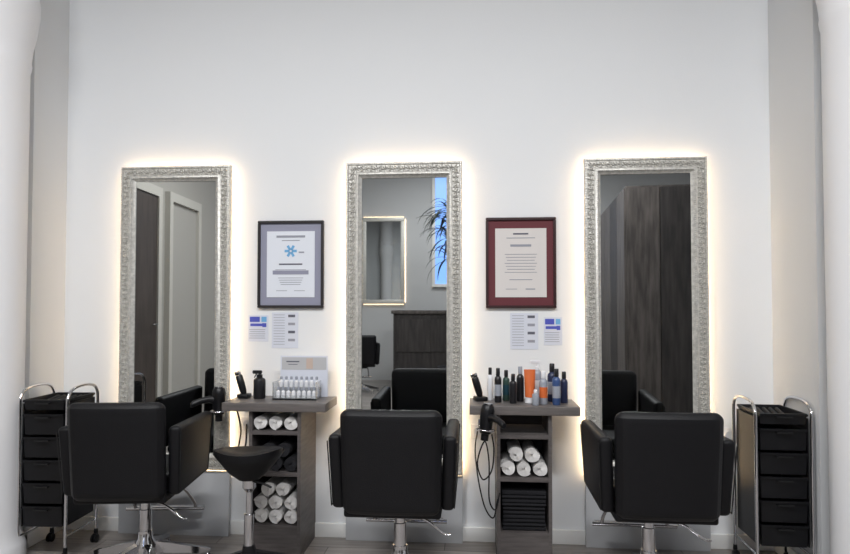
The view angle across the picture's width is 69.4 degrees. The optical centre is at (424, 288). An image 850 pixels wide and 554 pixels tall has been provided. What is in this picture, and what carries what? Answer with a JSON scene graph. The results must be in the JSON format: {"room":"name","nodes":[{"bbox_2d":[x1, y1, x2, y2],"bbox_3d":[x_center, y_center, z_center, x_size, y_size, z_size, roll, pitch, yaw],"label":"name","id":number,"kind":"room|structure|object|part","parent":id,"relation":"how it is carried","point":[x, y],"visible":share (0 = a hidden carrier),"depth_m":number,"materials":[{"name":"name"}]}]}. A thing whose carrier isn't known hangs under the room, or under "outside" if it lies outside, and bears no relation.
{"room":"salon","nodes":[
{"label":"salon","id":0,"kind":"room"},
{"bbox_2d":[0,0,40,553],"bbox_3d":[-2.142,-0.521,3.032,0.392,3.700,0.392,-1,-2,36],"label":"column","id":1,"kind":"structure","parent":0,"point":[20,20],"depth_m":2.97,"materials":[{"name":"white paint"}]},
{"bbox_2d":[23,0,69,532],"bbox_3d":[-2.489,-0.510,3.435,0.900,3.700,0.370,0,-2,4],"label":"wall","id":2,"kind":"structure","parent":0,"point":[48,131],"depth_m":3.33,"materials":[{"name":"white paint"}]},
{"bbox_2d":[26,529,777,553],"bbox_3d":[-0.165,1.295,-0.222,6.300,0.100,7.200,0,-2,4],"label":"floor","id":3,"kind":"structure","parent":0,"point":[79,542],"depth_m":3.17,"materials":[{"name":"plastic"}]},
{"bbox_2d":[17,383,98,553],"bbox_3d":[-1.867,0.907,3.123,0.270,0.850,0.301,0,-2,3],"label":"trolley","id":4,"kind":"object","parent":3,"relation":"on","point":[43,504],"visible":0.79,"depth_m":3.01,"materials":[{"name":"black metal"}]},
{"bbox_3d":[-1.974,0.868,3.139,0.004,0.600,0.240,0,-2,2],"label":"guide panel","id":5,"kind":"part","parent":4,"relation":"part of","materials":[{"name":"black plastic"}]},
{"bbox_3d":[-1.986,0.880,3.139,0.014,0.794,0.276,0,-2,2],"label":"chrome frame","id":6,"kind":"part","parent":4,"relation":"part of","materials":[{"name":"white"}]},
{"bbox_3d":[-1.872,1.078,2.989,0.070,0.006,0.014,0,-2,2],"label":"tray handle","id":7,"kind":"part","parent":4,"relation":"part of","materials":[{"name":"black"}]},
{"bbox_3d":[-1.872,0.854,2.995,0.070,0.006,0.014,0,-2,2],"label":"tray handle","id":8,"kind":"part","parent":4,"relation":"part of","materials":[{"name":"black"}]},
{"bbox_3d":[-1.872,0.966,2.992,0.070,0.006,0.014,0,-2,2],"label":"tray handle","id":9,"kind":"part","parent":4,"relation":"part of","materials":[{"name":"black"}]},
{"bbox_3d":[-1.872,0.742,2.998,0.070,0.006,0.014,0,-2,2],"label":"tray handle","id":10,"kind":"part","parent":4,"relation":"part of","materials":[{"name":"black"}]},
{"bbox_2d":[22,435,60,457],"bbox_3d":[-1.866,0.780,3.137,0.206,0.102,0.272,0,-2,2],"label":"tray","id":11,"kind":"object","parent":4,"relation":"on","point":[33,446],"depth_m":3.01,"materials":[{"name":"black plastic"}]},
{"bbox_3d":[-1.872,0.630,3.001,0.070,0.006,0.014,0,-2,2],"label":"tray handle","id":12,"kind":"part","parent":4,"relation":"part of","materials":[{"name":"black"}]},
{"bbox_2d":[22,457,62,480],"bbox_3d":[-1.866,0.892,3.134,0.206,0.102,0.272,0,-2,2],"label":"tray","id":13,"kind":"object","parent":4,"relation":"on","point":[33,468],"depth_m":3.01,"materials":[{"name":"black plastic"}]},
{"bbox_2d":[21,480,63,503],"bbox_3d":[-1.866,1.004,3.131,0.206,0.102,0.272,0,-2,2],"label":"drawer","id":14,"kind":"object","parent":4,"relation":"on","point":[33,491],"depth_m":3.01,"materials":[{"name":"black plastic"}]},
{"bbox_2d":[21,503,63,526],"bbox_3d":[-1.866,1.116,3.128,0.206,0.102,0.272,0,-2,2],"label":"drawer","id":15,"kind":"object","parent":4,"relation":"on","point":[32,514],"depth_m":3.00,"materials":[{"name":"black plastic"}]},
{"bbox_2d":[22,409,65,434],"bbox_3d":[-1.866,0.668,3.140,0.206,0.102,0.272,0,-2,2],"label":"tray","id":16,"kind":"object","parent":4,"relation":"on","point":[35,421],"depth_m":3.02,"materials":[{"name":"black plastic"}]},
{"bbox_2d":[23,392,94,409],"bbox_3d":[-1.866,0.573,3.142,0.206,0.050,0.272,0,-2,2],"label":"tray","id":17,"kind":"object","parent":4,"relation":"on","point":[58,400],"depth_m":3.06,"materials":[{"name":"black plastic"}]},
{"bbox_3d":[-1.758,0.867,3.130,0.004,0.600,0.240,0,-2,2],"label":"guide panel","id":18,"kind":"part","parent":4,"relation":"part of","materials":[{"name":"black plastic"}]},
{"bbox_3d":[-1.746,0.880,3.129,0.014,0.794,0.276,0,-2,3],"label":"chrome frame","id":19,"kind":"part","parent":4,"relation":"part of","materials":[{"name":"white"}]},
{"bbox_2d":[56,402,212,553],"bbox_3d":[-1.345,0.912,2.942,0.576,0.832,0.691,0,-2,-2],"label":"chair","id":20,"kind":"object","parent":3,"relation":"on","point":[111,453],"visible":1,"depth_m":2.63,"materials":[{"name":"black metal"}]},
{"bbox_3d":[-1.574,0.761,2.895,0.066,0.310,0.476,0,-2,-2],"label":"armrest","id":21,"kind":"part","parent":20,"relation":"part of","materials":[{"name":"black leather"}]},
{"bbox_3d":[-1.332,0.705,2.655,0.419,0.435,0.113,0,-2,-2],"label":"backrest","id":22,"kind":"part","parent":20,"relation":"part of","materials":[{"name":"black leather"}]},
{"bbox_3d":[-1.343,0.926,2.891,0.400,0.040,0.430,0,-2,-2],"label":"seat","id":23,"kind":"part","parent":20,"relation":"part of","materials":[{"name":"black leather"}]},
{"bbox_3d":[-1.343,0.871,2.908,0.392,0.085,0.430,0,-2,-2],"label":"seat","id":24,"kind":"part","parent":20,"relation":"part of","materials":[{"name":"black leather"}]},
{"bbox_3d":[-1.202,1.033,2.876,0.185,0.086,0.019,0,-2,7],"label":"pump lever","id":25,"kind":"part","parent":20,"relation":"part of","materials":[{"name":"silver metal"}]},
{"bbox_3d":[-1.112,0.762,2.915,0.066,0.310,0.476,0,-2,-2],"label":"armrest","id":26,"kind":"part","parent":20,"relation":"part of","materials":[{"name":"black leather"}]},
{"bbox_2d":[213,446,286,553],"bbox_3d":[-0.807,1.020,2.808,0.445,0.607,0.435,0,-2,-6],"label":"stool","id":27,"kind":"object","parent":3,"relation":"on","point":[247,464],"visible":1,"depth_m":2.74,"materials":[{"name":"black leather"}]},
{"bbox_3d":[-0.801,0.790,2.802,0.305,0.149,0.300,0,-2,-5],"label":"saddle seat","id":28,"kind":"part","parent":27,"relation":"part of","materials":[{"name":"black leather"}]},
{"bbox_3d":[-0.744,0.876,2.763,0.138,0.022,0.015,-1,-2,31],"label":"lever","id":29,"kind":"part","parent":27,"relation":"part of","materials":[{"name":"black"}]},
{"bbox_2d":[222,395,336,553],"bbox_3d":[-0.736,0.951,3.180,0.524,0.765,0.323,0,-2,4],"label":"shelf","id":30,"kind":"object","parent":3,"relation":"on","point":[282,537],"visible":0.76,"depth_m":3.06,"materials":[{"name":"grey wood"}]},
{"bbox_2d":[190,386,227,421],"bbox_3d":[-1.115,0.602,3.212,0.212,0.184,0.092,1,-2,-31],"label":"hair dryer","id":31,"kind":"object","parent":30,"relation":"attached to","point":[218,397],"visible":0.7,"depth_m":3.20,"materials":[{"name":"black plastic"}]},
{"bbox_3d":[-1.153,0.585,3.190,0.123,0.055,0.038,1,-2,-30],"label":"handle","id":32,"kind":"part","parent":31,"relation":"part of","materials":[{"name":"black plastic"}]},
{"bbox_3d":[-0.963,0.749,3.261,0.034,0.270,0.180,0,-2,1],"label":"dryer cord","id":33,"kind":"part","parent":30,"relation":"part of","materials":[{"name":"black plastic"}]},
{"bbox_2d":[234,370,251,398],"bbox_3d":[-0.957,0.498,3.213,0.085,0.142,0.060,0,-2,4],"label":"hair clipper","id":34,"kind":"object","parent":30,"relation":"on","point":[239,377],"visible":1,"depth_m":3.20,"materials":[{"name":"black plastic"}]},
{"bbox_2d":[252,370,265,398],"bbox_3d":[-0.861,0.496,3.196,0.062,0.145,0.062,-1,-2,45],"label":"spray bottle","id":35,"kind":"object","parent":30,"relation":"on","point":[259,383],"visible":1,"depth_m":3.17,"materials":[{"name":"black plastic"}]},
{"bbox_3d":[-0.736,0.720,3.191,0.230,0.018,0.278,0,-2,4],"label":"shelf","id":36,"kind":"part","parent":30,"relation":"part of","materials":[{"name":"grey wood"}]},
{"bbox_2d":[254,476,296,523],"bbox_3d":[-0.738,1.071,3.167,0.226,0.203,0.228,0,-2,4],"label":"rolled towels","id":37,"kind":"object","parent":30,"relation":"on","point":[277,502],"visible":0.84,"depth_m":3.07,"materials":[{"name":"white fabric"}]},
{"bbox_3d":[-0.736,1.185,3.179,0.230,0.018,0.278,0,-2,4],"label":"shelf","id":38,"kind":"part","parent":30,"relation":"part of","materials":[{"name":"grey wood"}]},
{"bbox_2d":[254,412,297,429],"bbox_3d":[-0.735,0.674,3.175,0.227,0.069,0.231,0,-2,4],"label":"rolled towels","id":39,"kind":"object","parent":30,"relation":"on","point":[276,420],"visible":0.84,"depth_m":3.07,"materials":[{"name":"white fabric"}]},
{"bbox_2d":[263,435,296,470],"bbox_3d":[-0.737,0.844,3.172,0.215,0.136,0.230,0,-2,4],"label":"rolled towels","id":40,"kind":"object","parent":30,"relation":"on","point":[288,458],"visible":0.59,"depth_m":3.08,"materials":[{"name":"black fabric"}]},
{"bbox_3d":[-0.736,0.925,3.186,0.230,0.018,0.278,0,-2,4],"label":"shelf","id":41,"kind":"part","parent":30,"relation":"part of","materials":[{"name":"grey wood"}]},
{"bbox_3d":[-0.724,0.977,3.332,0.230,0.722,0.018,0,-2,4],"label":"panel","id":42,"kind":"part","parent":30,"relation":"part of","materials":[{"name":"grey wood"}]},
{"bbox_2d":[272,376,320,399],"bbox_3d":[-0.662,0.512,3.179,0.230,0.112,0.100,0,-2,4],"label":"rack","id":43,"kind":"object","parent":30,"relation":"on","point":[297,390],"visible":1,"depth_m":3.16,"materials":[{"name":"white"}]},
{"bbox_2d":[280,356,327,396],"bbox_3d":[-0.641,0.462,3.253,0.255,0.215,0.005,0,-2,4],"label":"display card","id":44,"kind":"object","parent":30,"relation":"on","point":[299,366],"visible":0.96,"depth_m":3.25,"materials":[{"name":"white paper"}]},
{"bbox_2d":[282,357,325,369],"bbox_3d":[-0.641,0.395,3.254,0.240,0.065,0.002,0,-2,4],"label":"print","id":45,"kind":"object","parent":44,"relation":"attached to","point":[288,363],"depth_m":3.25,"materials":[{"name":"grey paper"}]},
{"bbox_2d":[327,409,459,553],"bbox_3d":[-0.114,0.907,2.760,0.576,0.832,0.691,0,-2,4],"label":"chair","id":46,"kind":"object","parent":3,"relation":"on","point":[385,465],"visible":1,"depth_m":2.44,"materials":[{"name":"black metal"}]},
{"bbox_3d":[-0.347,0.757,2.742,0.066,0.310,0.476,0,-2,4],"label":"armrest","id":47,"kind":"part","parent":46,"relation":"part of","materials":[{"name":"black leather"}]},
{"bbox_3d":[-0.137,0.700,2.474,0.419,0.435,0.113,0,-2,4],"label":"backrest","id":48,"kind":"part","parent":46,"relation":"part of","materials":[{"name":"black leather"}]},
{"bbox_3d":[-0.118,0.921,2.709,0.400,0.040,0.430,0,-2,4],"label":"seat","id":49,"kind":"part","parent":46,"relation":"part of","materials":[{"name":"black leather"}]},
{"bbox_3d":[0.020,1.028,2.677,0.185,0.086,0.019,0,-2,14],"label":"pump lever","id":50,"kind":"part","parent":46,"relation":"part of","materials":[{"name":"silver metal"}]},
{"bbox_3d":[0.113,0.756,2.706,0.066,0.310,0.476,0,-2,4],"label":"armrest","id":51,"kind":"part","parent":46,"relation":"part of","materials":[{"name":"black leather"}]},
{"bbox_2d":[470,398,579,553],"bbox_3d":[0.482,0.947,3.010,0.524,0.765,0.471,0,-2,4],"label":"shelf","id":52,"kind":"object","parent":3,"relation":"on","point":[523,420],"visible":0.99,"depth_m":2.95,"materials":[{"name":"grey wood"}]},
{"bbox_2d":[470,373,487,401],"bbox_3d":[0.269,0.495,3.112,0.085,0.142,0.060,0,-2,-15],"label":"hair clipper","id":53,"kind":"object","parent":52,"relation":"on","point":[475,380],"visible":1,"depth_m":3.10,"materials":[{"name":"black plastic"}]},
{"bbox_3d":[0.286,0.922,3.081,0.059,0.347,0.347,0,-2,-11],"label":"dryer cord","id":54,"kind":"part","parent":52,"relation":"part of","materials":[{"name":"black plastic"}]},
{"bbox_3d":[0.298,0.857,2.862,0.112,0.386,0.142,0,-2,4],"label":"dryer cord","id":55,"kind":"part","parent":52,"relation":"part of","materials":[{"name":"black plastic"}]},
{"bbox_2d":[487,367,492,399],"bbox_3d":[0.334,0.484,3.142,0.032,0.165,0.032,0,-2,4],"label":"bottle","id":56,"kind":"object","parent":52,"relation":"on","point":[489,377],"visible":0.97,"depth_m":3.13,"materials":[{"name":"white plastic"}]},
{"bbox_2d":[476,403,505,440],"bbox_3d":[0.312,0.623,2.852,0.190,0.177,0.088,-1,-2,43],"label":"hair dryer","id":57,"kind":"object","parent":52,"relation":"attached to","point":[487,417],"visible":1,"depth_m":2.85,"materials":[{"name":"black plastic"}]},
{"bbox_3d":[0.329,0.606,2.816,0.036,0.052,0.117,10,-6,-30],"label":"handle","id":58,"kind":"part","parent":57,"relation":"part of","materials":[{"name":"black plastic"}]},
{"bbox_2d":[494,368,501,402],"bbox_3d":[0.365,0.480,3.069,0.036,0.170,0.036,0,-2,4],"label":"bottle","id":59,"kind":"object","parent":52,"relation":"on","point":[497,381],"visible":1,"depth_m":3.06,"materials":[{"name":"black plastic"}]},
{"bbox_2d":[502,370,509,400],"bbox_3d":[0.412,0.489,3.116,0.036,0.155,0.036,0,-2,4],"label":"bottle","id":60,"kind":"object","parent":52,"relation":"on","point":[506,381],"visible":0.94,"depth_m":3.10,"materials":[{"name":"teal plastic"}]},
{"bbox_2d":[509,374,516,403],"bbox_3d":[0.435,0.492,3.033,0.036,0.145,0.036,0,-2,4],"label":"bottle","id":61,"kind":"object","parent":52,"relation":"on","point":[512,385],"visible":1,"depth_m":3.02,"materials":[{"name":"black plastic"}]},
{"bbox_2d":[516,366,523,401],"bbox_3d":[0.481,0.478,3.100,0.038,0.175,0.038,0,-2,4],"label":"bottle","id":62,"kind":"object","parent":52,"relation":"on","point":[520,378],"visible":0.96,"depth_m":3.08,"materials":[{"name":"black plastic"}]},
{"bbox_3d":[0.500,0.974,3.235,0.230,0.722,0.018,0,-2,4],"label":"panel","id":63,"kind":"part","parent":52,"relation":"part of","materials":[{"name":"grey wood"}]},
{"bbox_2d":[500,481,545,530],"bbox_3d":[0.488,1.077,3.071,0.213,0.188,0.210,0,-2,4],"label":"folded towels","id":64,"kind":"object","parent":52,"relation":"on","point":[523,504],"visible":0.98,"depth_m":2.98,"materials":[{"name":"black fabric"}]},
{"bbox_2d":[500,439,547,475],"bbox_3d":[0.487,0.841,3.078,0.227,0.136,0.226,0,-2,4],"label":"rolled towels","id":65,"kind":"object","parent":52,"relation":"on","point":[531,454],"visible":1,"depth_m":2.98,"materials":[{"name":"white fabric"}]},
{"bbox_3d":[0.489,0.717,3.095,0.230,0.018,0.278,0,-2,4],"label":"shelf","id":66,"kind":"part","parent":52,"relation":"part of","materials":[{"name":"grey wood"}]},
{"bbox_3d":[0.489,0.922,3.089,0.230,0.018,0.278,0,-2,4],"label":"shelf","id":67,"kind":"part","parent":52,"relation":"part of","materials":[{"name":"grey wood"}]},
{"bbox_3d":[0.489,1.182,3.082,0.230,0.018,0.278,0,-2,4],"label":"shelf","id":68,"kind":"part","parent":52,"relation":"part of","materials":[{"name":"grey wood"}]},
{"bbox_2d":[524,369,534,403],"bbox_3d":[0.520,0.482,3.047,0.048,0.165,0.050,-1,-2,36],"label":"bottle","id":69,"kind":"object","parent":52,"relation":"on","point":[529,374],"visible":0.83,"depth_m":3.04,"materials":[{"name":"orange plastic"}]},
{"bbox_2d":[530,360,540,393],"bbox_3d":[0.565,0.464,3.124,0.059,0.205,0.045,0,-2,4],"label":"pump bottle","id":70,"kind":"object","parent":52,"relation":"on","point":[537,369],"visible":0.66,"depth_m":3.11,"materials":[{"name":"grey plastic"}]},
{"bbox_2d":[532,389,538,405],"bbox_3d":[0.536,0.525,2.974,0.034,0.075,0.034,0,-2,4],"label":"bottle","id":71,"kind":"object","parent":52,"relation":"on","point":[535,396],"visible":1,"depth_m":2.96,"materials":[{"name":"grey plastic"}]},
{"bbox_2d":[539,371,547,404],"bbox_3d":[0.581,0.483,3.012,0.041,0.160,0.041,0,-2,4],"label":"bottle","id":72,"kind":"object","parent":52,"relation":"on","point":[543,384],"visible":1,"depth_m":3.00,"materials":[{"name":"grey"}]},
{"bbox_2d":[547,363,554,401],"bbox_3d":[0.641,0.471,3.098,0.047,0.190,0.047,0,-2,4],"label":"bottle","id":73,"kind":"object","parent":52,"relation":"on","point":[550,376],"visible":0.66,"depth_m":3.08,"materials":[{"name":"blue"}]},
{"bbox_2d":[552,368,560,404],"bbox_3d":[0.639,0.475,2.988,0.041,0.175,0.041,0,-2,4],"label":"bottle","id":74,"kind":"object","parent":52,"relation":"on","point":[556,383],"visible":1,"depth_m":2.97,"materials":[{"name":"blue plastic"}]},
{"bbox_2d":[560,371,567,402],"bbox_3d":[0.689,0.487,3.044,0.038,0.155,0.038,0,-2,4],"label":"bottle","id":75,"kind":"object","parent":52,"relation":"on","point":[564,383],"visible":0.95,"depth_m":3.03,"materials":[{"name":"blue plastic"}]},
{"bbox_2d":[580,411,737,553],"bbox_3d":[0.985,0.905,2.699,0.576,0.832,0.691,0,-2,6],"label":"chair","id":76,"kind":"object","parent":3,"relation":"on","point":[670,469],"visible":1,"depth_m":2.39,"materials":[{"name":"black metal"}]},
{"bbox_3d":[0.752,0.756,2.684,0.066,0.310,0.476,0,-2,5],"label":"armrest","id":77,"kind":"part","parent":76,"relation":"part of","materials":[{"name":"black leather"}]},
{"bbox_3d":[0.982,0.865,2.664,0.392,0.085,0.430,0,-2,5],"label":"seat","id":78,"kind":"part","parent":76,"relation":"part of","materials":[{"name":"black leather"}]},
{"bbox_3d":[0.981,0.920,2.648,0.400,0.040,0.430,0,-2,5],"label":"seat","id":79,"kind":"part","parent":76,"relation":"part of","materials":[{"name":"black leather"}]},
{"bbox_3d":[0.957,0.698,2.413,0.419,0.435,0.113,0,-2,5],"label":"backrest","id":80,"kind":"part","parent":76,"relation":"part of","materials":[{"name":"black leather"}]},
{"bbox_3d":[1.118,1.026,2.614,0.185,0.086,0.019,0,-2,15],"label":"pump lever","id":81,"kind":"part","parent":76,"relation":"part of","materials":[{"name":"silver metal"}]},
{"bbox_3d":[1.212,0.755,2.640,0.066,0.310,0.476,0,-2,5],"label":"armrest","id":82,"kind":"part","parent":76,"relation":"part of","materials":[{"name":"black leather"}]},
{"bbox_2d":[732,395,815,553],"bbox_3d":[1.635,0.916,2.888,0.270,0.820,0.301,0,-2,6],"label":"trolley","id":83,"kind":"object","parent":3,"relation":"on","point":[772,440],"visible":0.99,"depth_m":2.78,"materials":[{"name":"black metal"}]},
{"bbox_3d":[1.517,0.889,2.912,0.014,0.765,0.276,0,-2,6],"label":"chrome frame","id":84,"kind":"part","parent":83,"relation":"part of","materials":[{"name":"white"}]},
{"bbox_3d":[1.529,0.878,2.911,0.004,0.579,0.240,0,-2,6],"label":"guide panel","id":85,"kind":"part","parent":83,"relation":"part of","materials":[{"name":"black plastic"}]},
{"bbox_2d":[737,404,807,424],"bbox_3d":[1.636,0.592,2.906,0.206,0.050,0.272,0,-2,6],"label":"tray","id":86,"kind":"object","parent":83,"relation":"on","point":[764,413],"depth_m":2.84,"materials":[{"name":"black plastic"}]},
{"bbox_2d":[758,423,807,450],"bbox_3d":[1.636,0.685,2.904,0.206,0.098,0.272,0,-2,6],"label":"tray","id":87,"kind":"object","parent":83,"relation":"on","point":[789,437],"depth_m":2.78,"materials":[{"name":"black plastic"}]},
{"bbox_2d":[758,449,808,474],"bbox_3d":[1.636,0.793,2.901,0.206,0.098,0.272,0,-2,6],"label":"tray","id":88,"kind":"object","parent":83,"relation":"on","point":[770,461],"depth_m":2.78,"materials":[{"name":"black plastic"}]},
{"bbox_2d":[759,473,808,498],"bbox_3d":[1.636,0.902,2.898,0.206,0.098,0.272,0,-2,6],"label":"tray","id":89,"kind":"object","parent":83,"relation":"on","point":[771,485],"depth_m":2.77,"materials":[{"name":"black plastic"}]},
{"bbox_2d":[759,496,809,522],"bbox_3d":[1.636,1.010,2.895,0.206,0.098,0.272,0,-2,6],"label":"tray","id":90,"kind":"object","parent":83,"relation":"on","point":[783,509],"depth_m":2.77,"materials":[{"name":"black plastic"}]},
{"bbox_2d":[759,520,809,547],"bbox_3d":[1.636,1.118,2.892,0.206,0.098,0.272,0,-2,6],"label":"tray","id":91,"kind":"object","parent":83,"relation":"on","point":[780,533],"depth_m":2.77,"materials":[{"name":"black plastic"}]},
{"bbox_3d":[1.620,0.649,2.765,0.070,0.006,0.014,0,-2,6],"label":"tray handle","id":92,"kind":"part","parent":83,"relation":"part of","materials":[{"name":"black"}]},
{"bbox_3d":[1.620,0.757,2.763,0.070,0.006,0.014,0,-2,6],"label":"tray handle","id":93,"kind":"part","parent":83,"relation":"part of","materials":[{"name":"black"}]},
{"bbox_3d":[1.620,0.865,2.760,0.070,0.006,0.014,0,-2,6],"label":"tray handle","id":94,"kind":"part","parent":83,"relation":"part of","materials":[{"name":"black"}]},
{"bbox_3d":[1.620,0.973,2.757,0.070,0.006,0.014,0,-2,6],"label":"tray handle","id":95,"kind":"part","parent":83,"relation":"part of","materials":[{"name":"black"}]},
{"bbox_3d":[1.620,1.081,2.754,0.070,0.006,0.014,0,-2,6],"label":"tray handle","id":96,"kind":"part","parent":83,"relation":"part of","materials":[{"name":"black"}]},
{"bbox_3d":[1.755,0.888,2.885,0.014,0.765,0.276,0,-2,6],"label":"chrome frame","id":97,"kind":"part","parent":83,"relation":"part of","materials":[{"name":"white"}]},
{"bbox_3d":[1.744,0.877,2.886,0.004,0.579,0.240,0,-2,6],"label":"guide panel","id":98,"kind":"part","parent":83,"relation":"part of","materials":[{"name":"black plastic"}]},
{"bbox_2d":[345,161,462,543],"bbox_3d":[-0.112,0.328,3.276,0.622,2.014,0.070,0,-2,4],"label":"wall mirror","id":99,"kind":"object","parent":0,"point":[404,219],"depth_m":3.27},
{"bbox_3d":[-0.112,0.148,3.274,0.468,1.501,0.003,0,-2,4],"label":"glass","id":100,"kind":"part","parent":99,"relation":"part of","materials":[{"name":"grey mirror"}]},
{"bbox_3d":[-0.111,1.162,3.260,0.622,0.348,0.030,0,-2,4],"label":"plinth panel","id":101,"kind":"part","parent":99,"relation":"part of","materials":[{"name":"paint"}]},
{"bbox_2d":[64,0,773,533],"bbox_3d":[-0.117,-0.512,3.384,3.837,3.700,0.100,0,-2,4],"label":"wall","id":102,"kind":"structure","parent":0,"point":[286,94],"depth_m":3.33,"materials":[{"name":"white paint"}]},
{"bbox_2d":[26,527,61,547],"bbox_3d":[-2.038,1.299,3.295,0.014,0.075,0.284,0,-2,4],"label":"baseboard","id":103,"kind":"structure","parent":102,"relation":"attached to","point":[38,534],"depth_m":3.23,"materials":[{"name":"white"}]},
{"bbox_2d":[118,165,232,536],"bbox_3d":[-1.371,0.331,3.373,0.622,2.015,0.074,0,-2,4],"label":"wall mirror","id":104,"kind":"object","parent":102,"relation":"attached to","point":[176,223],"visible":0.77,"depth_m":3.37,"materials":[{"name":"silver metal"}]},
{"bbox_3d":[-1.370,1.164,3.359,0.622,0.348,0.030,0,-2,4],"label":"plinth panel","id":105,"kind":"part","parent":104,"relation":"part of","materials":[{"name":"paint"}]},
{"bbox_3d":[-1.371,0.151,3.373,0.468,1.501,0.003,0,-2,3],"label":"glass","id":106,"kind":"part","parent":104,"relation":"part of","materials":[{"name":"grey mirror"}]},
{"bbox_2d":[241,417,248,430],"bbox_3d":[-0.973,0.738,3.362,0.075,0.075,0.012,0,-2,4],"label":"wall outlet","id":107,"kind":"object","parent":102,"relation":"attached to","point":[244,420],"visible":0.5,"depth_m":3.36,"materials":[{"name":"white plastic"}]},
{"bbox_2d":[243,420,248,427],"bbox_3d":[-0.973,0.738,3.358,0.044,0.044,0.004,0,-2,4],"label":"socket","id":108,"kind":"object","parent":107,"relation":"attached to","point":[245,422],"depth_m":3.36,"materials":[{"name":"white"}]},
{"bbox_2d":[248,315,268,341],"bbox_3d":[-0.916,0.216,3.376,0.113,0.145,0.002,0,-2,4],"label":"notice","id":109,"kind":"object","parent":102,"relation":"attached to","point":[257,324],"visible":1,"depth_m":3.38,"materials":[{"name":"white paper"}]},
{"bbox_2d":[249,317,266,331],"bbox_3d":[-0.918,0.212,3.376,0.097,0.119,0.001,0,-2,4],"label":"print","id":110,"kind":"object","parent":109,"relation":"attached to","point":[256,324],"depth_m":3.38,"materials":[{"name":"grey"}]},
{"bbox_2d":[272,312,297,347],"bbox_3d":[-0.767,0.226,3.364,0.148,0.195,0.002,0,-2,4],"label":"notice","id":111,"kind":"object","parent":102,"relation":"attached to","point":[284,324],"visible":1,"depth_m":3.36,"materials":[{"name":"white paper"}]},
{"bbox_2d":[274,315,294,344],"bbox_3d":[-0.771,0.222,3.364,0.120,0.163,0.001,0,-2,4],"label":"print","id":112,"kind":"object","parent":111,"relation":"attached to","point":[284,325],"depth_m":3.36,"materials":[{"name":"grey paper"}]},
{"bbox_2d":[257,220,323,307],"bbox_3d":[-0.735,-0.136,3.362,0.367,0.477,0.020,0,-2,4],"label":"framed certificate","id":113,"kind":"object","parent":102,"relation":"attached to","point":[290,264],"visible":1,"depth_m":3.36,"materials":[{"name":"black"}]},
{"bbox_2d":[273,235,308,290],"bbox_3d":[-0.736,-0.141,3.361,0.200,0.304,0.001,0,-2,4],"label":"print","id":114,"kind":"object","parent":113,"relation":"attached to","point":[290,252],"depth_m":3.36,"materials":[{"name":"grey paper"}]},
{"bbox_2d":[62,516,773,550],"bbox_3d":[-0.122,1.299,3.280,3.817,0.075,0.014,0,-2,4],"label":"baseboard","id":115,"kind":"structure","parent":102,"relation":"attached to","point":[105,523],"depth_m":3.24,"materials":[{"name":"white"}]},
{"bbox_2d":[470,424,480,437],"bbox_3d":[0.278,0.756,3.263,0.075,0.075,0.012,0,-2,4],"label":"wall outlet","id":116,"kind":"object","parent":102,"relation":"attached to","point":[473,430],"depth_m":3.26,"materials":[{"name":"white plastic"}]},
{"bbox_2d":[486,217,556,307],"bbox_3d":[0.509,-0.140,3.264,0.370,0.482,0.020,0,-2,4],"label":"framed certificate","id":117,"kind":"object","parent":102,"relation":"attached to","point":[520,251],"visible":1,"depth_m":3.26,"materials":[{"name":"red"}]},
{"bbox_2d":[505,233,536,289],"bbox_3d":[0.509,-0.147,3.263,0.170,0.301,0.001,0,-2,4],"label":"print","id":118,"kind":"object","parent":117,"relation":"attached to","point":[520,248],"depth_m":3.26,"materials":[{"name":"grey paper"}]},
{"bbox_2d":[510,313,537,348],"bbox_3d":[0.527,0.225,3.262,0.148,0.192,0.002,0,-2,4],"label":"notice","id":119,"kind":"object","parent":102,"relation":"attached to","point":[523,326],"visible":1,"depth_m":3.26,"materials":[{"name":"white paper"}]},
{"bbox_2d":[544,317,561,344],"bbox_3d":[0.677,0.224,3.250,0.096,0.149,0.002,0,-2,4],"label":"notice","id":120,"kind":"object","parent":102,"relation":"attached to","point":[552,325],"visible":1,"depth_m":3.25,"materials":[{"name":"white paper"}]},
{"bbox_2d":[583,156,710,550],"bbox_3d":[1.142,0.326,3.175,0.622,2.015,0.074,0,-2,4],"label":"wall mirror","id":121,"kind":"object","parent":102,"relation":"attached to","point":[646,269],"visible":0.74,"depth_m":3.17,"materials":[{"name":"silver metal"}]},
{"bbox_3d":[1.142,0.146,3.175,0.468,1.501,0.003,0,-2,7],"label":"glass","id":122,"kind":"part","parent":121,"relation":"part of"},
{"bbox_3d":[1.143,1.159,3.161,0.622,0.348,0.030,0,-2,4],"label":"plinth panel","id":123,"kind":"part","parent":121,"relation":"part of","materials":[{"name":"paint"}]},
{"bbox_2d":[724,428,735,439],"bbox_3d":[1.564,0.753,3.161,0.075,0.075,0.012,0,-2,4],"label":"wall outlet","id":124,"kind":"object","parent":102,"relation":"attached to","point":[727,431],"visible":0.42,"depth_m":3.16,"materials":[{"name":"white"}]},
{"bbox_2d":[725,431,731,438],"bbox_3d":[1.564,0.753,3.158,0.044,0.044,0.004,0,-2,4],"label":"socket","id":125,"kind":"object","parent":124,"relation":"attached to","point":[728,434],"depth_m":3.16,"materials":[{"name":"white"}]},
{"bbox_2d":[768,0,829,553],"bbox_3d":[2.458,-0.522,2.971,1.363,3.700,0.520,0,-2,4],"label":"wall","id":126,"kind":"structure","parent":0,"point":[794,41],"depth_m":2.89,"materials":[{"name":"white paint"}]},
{"bbox_2d":[774,546,798,553],"bbox_3d":[1.767,1.289,2.920,0.014,0.075,0.434,0,-2,4],"label":"baseboard","id":127,"kind":"structure","parent":126,"relation":"attached to","point":[780,550],"depth_m":3.03,"materials":[{"name":"white"}]},
{"bbox_2d":[815,0,849,553],"bbox_3d":[1.832,-0.534,2.544,0.392,3.700,0.392,-1,-2,36],"label":"column","id":128,"kind":"structure","parent":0,"point":[833,15],"depth_m":2.50,"materials":[{"name":"white paint"}]}
]}

